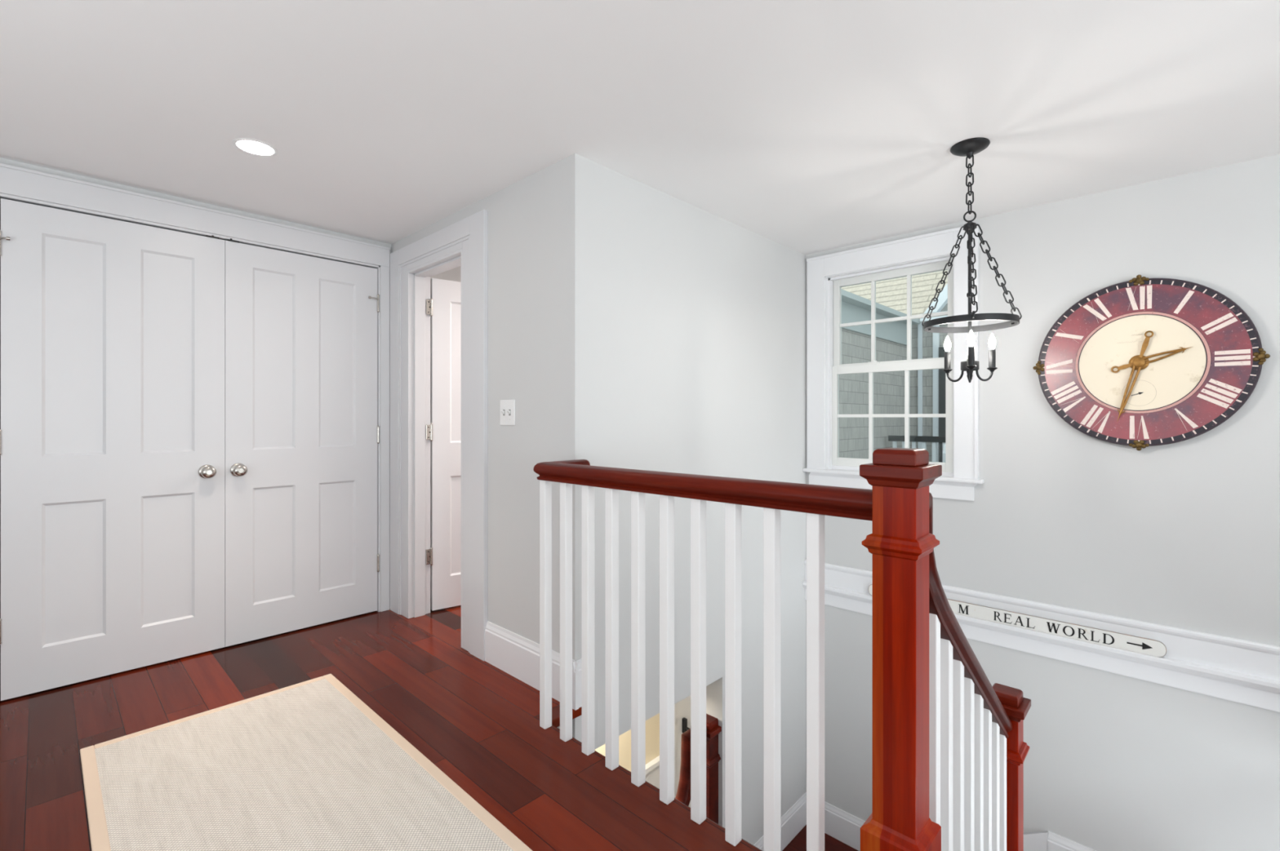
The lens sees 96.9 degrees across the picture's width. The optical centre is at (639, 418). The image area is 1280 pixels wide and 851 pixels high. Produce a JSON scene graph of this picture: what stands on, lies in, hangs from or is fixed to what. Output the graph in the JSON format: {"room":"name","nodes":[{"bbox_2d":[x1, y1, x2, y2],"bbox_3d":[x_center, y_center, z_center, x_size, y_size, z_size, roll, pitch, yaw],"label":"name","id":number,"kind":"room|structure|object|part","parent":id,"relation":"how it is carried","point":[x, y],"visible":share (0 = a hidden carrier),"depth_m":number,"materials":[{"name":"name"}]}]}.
{"room":"stair landing","nodes":[
{"label":"stair landing","id":0,"kind":"room"},
{"bbox_2d":[0,203,0,663],"bbox_3d":[-2.340,0.046,3.383,0.050,2.200,4.900,0,0,43],"label":"wall","id":1,"kind":"structure","parent":0,"point":[0,203],"depth_m":2.65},
{"bbox_2d":[0,157,461,611],"bbox_3d":[-1.966,0.046,3.029,0.120,2.200,4.900,0,0,43],"label":"wall","id":2,"kind":"structure","parent":0,"point":[454,274],"depth_m":2.85,"materials":[{"name":"paint"}]},
{"bbox_2d":[0,198,225,701],"bbox_3d":[-2.304,0.119,2.549,0.112,2.033,0.782,0,0,43],"label":"door","id":3,"kind":"structure","parent":2,"relation":"in","point":[113,429],"depth_m":2.51,"materials":[{"name":"white paint"}]},
{"bbox_3d":[-2.085,0.259,2.738,0.054,0.060,0.060,0,0,43],"label":"knob","id":4,"kind":"part","parent":3,"relation":"part of","materials":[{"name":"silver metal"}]},
{"bbox_2d":[0,163,390,612],"bbox_3d":[-2.081,0.062,2.795,0.036,2.168,1.672,0,0,43],"label":"door frame","id":5,"kind":"structure","parent":2,"relation":"attached to","point":[19,184],"depth_m":2.84,"materials":[{"name":"white paint"}]},
{"bbox_2d":[225,238,379,647],"bbox_3d":[-1.794,0.118,3.080,0.100,2.035,0.748,0,0,43],"label":"door","id":6,"kind":"structure","parent":2,"relation":"in","point":[302,429],"depth_m":3.05,"materials":[{"name":"white paint"}]},
{"bbox_3d":[-1.998,0.259,2.830,0.054,0.060,0.060,0,0,43],"label":"knob","id":7,"kind":"part","parent":6,"relation":"part of","materials":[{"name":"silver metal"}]},
{"bbox_2d":[0,605,761,850],"bbox_3d":[-0.021,1.163,1.252,6.350,0.035,4.990,0,0,43],"label":"floor","id":8,"kind":"structure","parent":0,"point":[475,722],"depth_m":2.10,"materials":[{"name":"brown wood"}]},
{"bbox_2d":[80,674,532,850],"bbox_3d":[-0.754,1.141,1.389,2.465,0.010,0.796,0,0,43],"label":"rug","id":9,"kind":"object","parent":8,"relation":"on","point":[308,766],"visible":1,"depth_m":1.74,"materials":[{"name":"fabric"}]},
{"bbox_2d":[533,448,942,850],"bbox_3d":[0.167,0.606,1.705,1.366,1.080,0.235,0,0,45],"label":"railing","id":10,"kind":"object","parent":8,"relation":"on","point":[900,544],"visible":1,"depth_m":1.45,"materials":[{"name":"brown wood"}]},
{"bbox_3d":[0.141,0.195,1.754,1.256,0.067,0.233,0,0,43],"label":"handrail","id":11,"kind":"part","parent":10,"relation":"part of","materials":[{"name":"brown wood"}]},
{"bbox_3d":[0.567,0.539,1.232,0.090,0.814,0.090,0,0,43],"label":"newel post","id":12,"kind":"part","parent":10,"relation":"part of","materials":[{"name":"brown wood"}]},
{"bbox_3d":[0.567,0.123,1.232,0.129,0.046,0.129,0,0,43],"label":"cap plate","id":13,"kind":"part","parent":10,"relation":"part of","materials":[{"name":"brown wood"}]},
{"bbox_2d":[391,153,597,697],"bbox_3d":[-0.840,0.046,2.884,1.716,2.200,0.120,0,0,43],"label":"wall","id":14,"kind":"structure","parent":0,"point":[542,227],"depth_m":2.42,"materials":[{"name":"paint"}]},
{"bbox_2d":[390,209,487,661],"bbox_3d":[-1.068,0.080,3.084,1.046,2.133,0.142,0,0,43],"label":"door frame","id":15,"kind":"structure","parent":14,"relation":"attached to","point":[463,243],"depth_m":3.25,"materials":[{"name":"white paint"}]},
{"bbox_2d":[426,278,461,611],"bbox_3d":[-1.019,0.152,3.515,0.614,1.963,0.049,0,0,-38],"label":"door","id":16,"kind":"structure","parent":14,"relation":"in","point":[443,307],"depth_m":3.39,"materials":[{"name":"white paint"}]},
{"bbox_3d":[-1.241,0.811,3.325,0.008,0.088,0.029,0,0,43],"label":"hinge plate","id":17,"kind":"part","parent":16,"relation":"part of","materials":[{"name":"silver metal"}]},
{"bbox_3d":[-1.241,0.081,3.325,0.008,0.088,0.029,0,0,43],"label":"hinge plate","id":18,"kind":"part","parent":16,"relation":"part of","materials":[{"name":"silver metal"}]},
{"bbox_3d":[-1.241,-0.654,3.325,0.008,0.088,0.029,0,0,43],"label":"hinge plate","id":19,"kind":"part","parent":16,"relation":"part of","materials":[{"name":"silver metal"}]},
{"bbox_2d":[500,400,515,425],"bbox_3d":[-0.606,-0.027,2.566,0.116,0.116,0.020,0,0,43],"label":"light switch","id":20,"kind":"object","parent":14,"relation":"attached to","point":[507,406],"visible":1,"depth_m":2.56,"materials":[{"name":"white plastic"}]},
{"bbox_2d":[484,621,582,711],"bbox_3d":[-0.476,1.054,2.468,0.660,0.185,0.048,0,0,43],"label":"baseboard","id":21,"kind":"structure","parent":14,"relation":"attached to","point":[516,655],"depth_m":2.47,"materials":[{"name":"white paint"}]},
{"bbox_2d":[594,713,659,772],"bbox_3d":[-1.341,2.606,2.438,0.100,2.320,4.900,0,0,43],"label":"wall","id":22,"kind":"structure","parent":0,"point":[652,725],"depth_m":3.83,"materials":[{"name":"beige paint"}]},
{"bbox_2d":[645,755,659,789],"bbox_3d":[-1.376,3.051,2.300,0.040,1.430,4.650,0,0,43],"label":"trim","id":23,"kind":"structure","parent":22,"relation":"attached to","point":[652,768],"depth_m":3.84,"materials":[{"name":"white paint"}]},
{"bbox_2d":[0,0,1279,255],"bbox_3d":[-0.014,-1.114,1.259,6.650,0.120,5.310,0,0,43],"label":"ceiling","id":24,"kind":"structure","parent":0,"point":[806,126],"depth_m":1.86,"materials":[{"name":"paint"}]},
{"bbox_2d":[232,137,277,156],"bbox_3d":[-1.492,-1.052,2.201,0.144,0.004,0.144,0,0,43],"label":"recessed light","id":25,"kind":"object","parent":24,"relation":"in","point":[255,147],"visible":1,"depth_m":2.20,"materials":[{"name":"white plastic"}]},
{"bbox_2d":[921,137,1022,382],"bbox_3d":[1.263,-0.596,2.194,0.341,0.916,0.329,0,0,43],"label":"chandelier","id":26,"kind":"object","parent":24,"relation":"hanging from","point":[968,148],"visible":1,"depth_m":2.18,"materials":[{"name":"black metal"}]},
{"bbox_3d":[1.229,-0.298,2.265,0.025,0.064,0.025,0,0,43],"label":"bulb","id":27,"kind":"part","parent":26,"relation":"part of","materials":[{"name":"white glass"}]},
{"bbox_3d":[1.246,-0.172,2.236,0.008,0.057,0.076,0,0,-31],"label":"candle arm","id":28,"kind":"part","parent":26,"relation":"part of","materials":[{"name":"black metal"}]},
{"bbox_3d":[1.274,-0.475,2.190,0.022,0.502,0.022,0,0,43],"label":"rod","id":29,"kind":"part","parent":26,"relation":"part of","materials":[{"name":"black metal"}]},
{"bbox_3d":[1.249,-0.172,2.141,0.008,0.057,0.076,0,0,27],"label":"candle arm","id":30,"kind":"part","parent":26,"relation":"part of","materials":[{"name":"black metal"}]},
{"bbox_3d":[1.234,-0.298,2.111,0.025,0.064,0.025,0,0,43],"label":"bulb","id":31,"kind":"part","parent":26,"relation":"part of","materials":[{"name":"white glass"}]},
{"bbox_3d":[1.328,-0.172,2.191,0.076,0.057,0.008,0,0,-2],"label":"candle arm","id":32,"kind":"part","parent":26,"relation":"part of","materials":[{"name":"black metal"}]},
{"bbox_3d":[1.362,-0.298,2.192,0.025,0.064,0.025,0,0,43],"label":"bulb","id":33,"kind":"part","parent":26,"relation":"part of","materials":[{"name":"white glass"}]},
{"bbox_2d":[556,163,805,850],"bbox_3d":[-0.646,1.356,1.946,0.146,4.820,5.140,0,0,43],"label":"wall","id":34,"kind":"structure","parent":0,"point":[701,314],"depth_m":2.90,"materials":[{"name":"paint"}]},
{"bbox_2d":[675,714,721,824],"bbox_3d":[0.103,2.094,2.736,0.129,1.005,0.872,0,0,43],"label":"railing","id":35,"kind":"object","parent":34,"relation":"attached to","point":[713,729],"visible":0.52,"depth_m":2.95,"materials":[{"name":"brown wood"}]},
{"bbox_3d":[0.069,2.024,2.700,0.069,0.843,0.772,0,0,43],"label":"handrail","id":36,"kind":"part","parent":35,"relation":"part of","materials":[{"name":"brown wood"}]},
{"bbox_3d":[0.358,2.026,3.006,0.090,0.739,0.090,0,0,43],"label":"newel post","id":37,"kind":"part","parent":35,"relation":"part of","materials":[{"name":"brown wood"}]},
{"bbox_3d":[0.358,1.648,3.006,0.129,0.046,0.129,0,0,43],"label":"cap plate","id":38,"kind":"part","parent":35,"relation":"part of","materials":[{"name":"brown wood"}]},
{"bbox_2d":[753,792,806,850],"bbox_3d":[0.759,2.503,3.315,0.016,0.185,0.920,0,0,43],"label":"baseboard","id":39,"kind":"structure","parent":34,"relation":"attached to","point":[794,820],"depth_m":3.50,"materials":[{"name":"white paint"}]},
{"bbox_2d":[782,825,857,850],"bbox_3d":[1.103,2.616,2.926,1.017,0.040,0.978,0,0,43],"label":"floor","id":40,"kind":"structure","parent":0,"point":[798,843],"depth_m":3.45,"materials":[{"name":"brown wood"}]},
{"bbox_2d":[805,154,1279,850],"bbox_3d":[2.641,1.356,2.272,4.184,4.820,0.150,0,0,43],"label":"wall","id":41,"kind":"structure","parent":0,"point":[1184,535],"depth_m":2.61,"materials":[{"name":"paint"}]},
{"bbox_2d":[802,223,984,501],"bbox_3d":[1.476,-0.293,3.352,1.006,1.454,0.220,0,0,43],"label":"window","id":42,"kind":"structure","parent":41,"relation":"in","point":[827,274],"depth_m":3.35,"materials":[{"name":"white paint"}]},
{"bbox_3d":[1.483,-0.007,3.367,0.716,0.649,0.035,0,0,43],"label":"sash","id":43,"kind":"part","parent":42,"relation":"part of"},
{"bbox_3d":[1.508,-0.592,3.394,0.716,0.586,0.035,0,0,43],"label":"sash","id":44,"kind":"part","parent":42,"relation":"part of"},
{"bbox_2d":[824,801,1095,850],"bbox_3d":[1.932,2.358,2.827,2.358,0.675,0.017,0,0,43],"label":"baseboard","id":45,"kind":"structure","parent":41,"relation":"attached to","point":[839,824],"depth_m":3.41,"materials":[{"name":"white paint"}]},
{"bbox_2d":[802,560,1279,712],"bbox_3d":[2.518,1.038,2.251,4.034,0.260,0.048,0,0,43],"label":"trim ledge","id":46,"kind":"object","parent":41,"relation":"attached to","point":[1243,672],"visible":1,"depth_m":2.56,"materials":[{"name":"white paint"}]},
{"bbox_2d":[868,584,1166,657],"bbox_3d":[1.817,1.009,2.904,1.289,0.071,0.011,0,0,43],"label":"wooden sign","id":47,"kind":"object","parent":46,"relation":"on","point":[1087,634],"visible":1,"depth_m":2.71,"materials":[{"name":"beige paint"}]},
{"bbox_2d":[1032,274,1270,450],"bbox_3d":[2.220,-0.248,2.522,0.782,0.783,0.064,0,0,43],"label":"wall clock","id":48,"kind":"object","parent":41,"relation":"attached to","point":[1139,362],"visible":1,"depth_m":2.49,"materials":[{"name":"red paint"}]},
{"label":"outside","id":49,"kind":"structure","parent":0,"visible":0},
{"bbox_2d":[839,270,947,462],"bbox_3d":[3.010,-1.354,9.004,16.000,10.200,9.980,0,0,43],"label":"house wing","id":50,"kind":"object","parent":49,"point":[926,387],"visible":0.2,"depth_m":7.50},
{"bbox_3d":[4.850,1.206,4.910,5.700,0.120,2.800,0,0,43],"label":"deck","id":51,"kind":"object","parent":50,"relation":"attached to","visible":0},
{"bbox_2d":[888,435,945,462],"bbox_3d":[4.492,0.681,5.951,3.650,0.930,0.060,0,0,43],"label":"deck railing","id":52,"kind":"object","parent":51,"relation":"on","point":[914,439],"visible":0.09,"depth_m":6.91,"materials":[{"name":"paint"}]},
{"bbox_3d":[4.492,0.251,5.951,3.650,0.070,0.060,0,0,43],"label":"rail","id":53,"kind":"part","parent":52,"relation":"part of","materials":[{"name":"paint"}]},
{"bbox_3d":[0.141,1.356,4.464,2.170,4.820,0.080,0,0,43],"label":"wall","id":54,"kind":"structure","parent":0,"visible":0},
{"bbox_2d":[674,695,690,808],"bbox_3d":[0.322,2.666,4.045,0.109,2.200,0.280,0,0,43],"label":"door","id":55,"kind":"structure","parent":54,"relation":"in","point":[682,708],"depth_m":4.03,"materials":[{"name":"white paint"}]},
{"bbox_3d":[0.300,2.666,4.065,0.050,2.200,0.280,0,0,43],"label":"casing","id":56,"kind":"part","parent":55,"relation":"part of","materials":[{"name":"white paint"}]},
{"bbox_3d":[2.058,2.226,2.058,1.118,0.040,0.928,0,0,43],"label":"floor","id":57,"kind":"structure","parent":0,"visible":0},
{"bbox_3d":[1.347,1.817,1.307,1.118,1.277,1.171,0,0,43],"label":"staircase","id":58,"kind":"structure","parent":57,"relation":"on","visible":0},
{"bbox_2d":[928,492,1031,850],"bbox_3d":[0.964,1.100,1.652,0.129,1.862,1.064,0,0,43],"label":"stair railing","id":59,"kind":"object","parent":58,"relation":"on","point":[978,752],"visible":0.89,"depth_m":1.60,"materials":[{"name":"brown wood"}]},
{"bbox_3d":[0.928,0.627,1.615,0.061,0.917,0.962,0,0,43],"label":"handrail","id":60,"kind":"part","parent":59,"relation":"part of","materials":[{"name":"brown wood"}]},
{"bbox_3d":[1.285,1.425,1.992,0.090,0.811,0.090,0,0,43],"label":"newel post","id":61,"kind":"part","parent":59,"relation":"part of","materials":[{"name":"brown wood"}]},
{"bbox_3d":[1.285,1.011,1.992,0.129,0.046,0.129,0,0,43],"label":"cap plate","id":62,"kind":"part","parent":59,"relation":"part of","materials":[{"name":"brown wood"}]}
]}

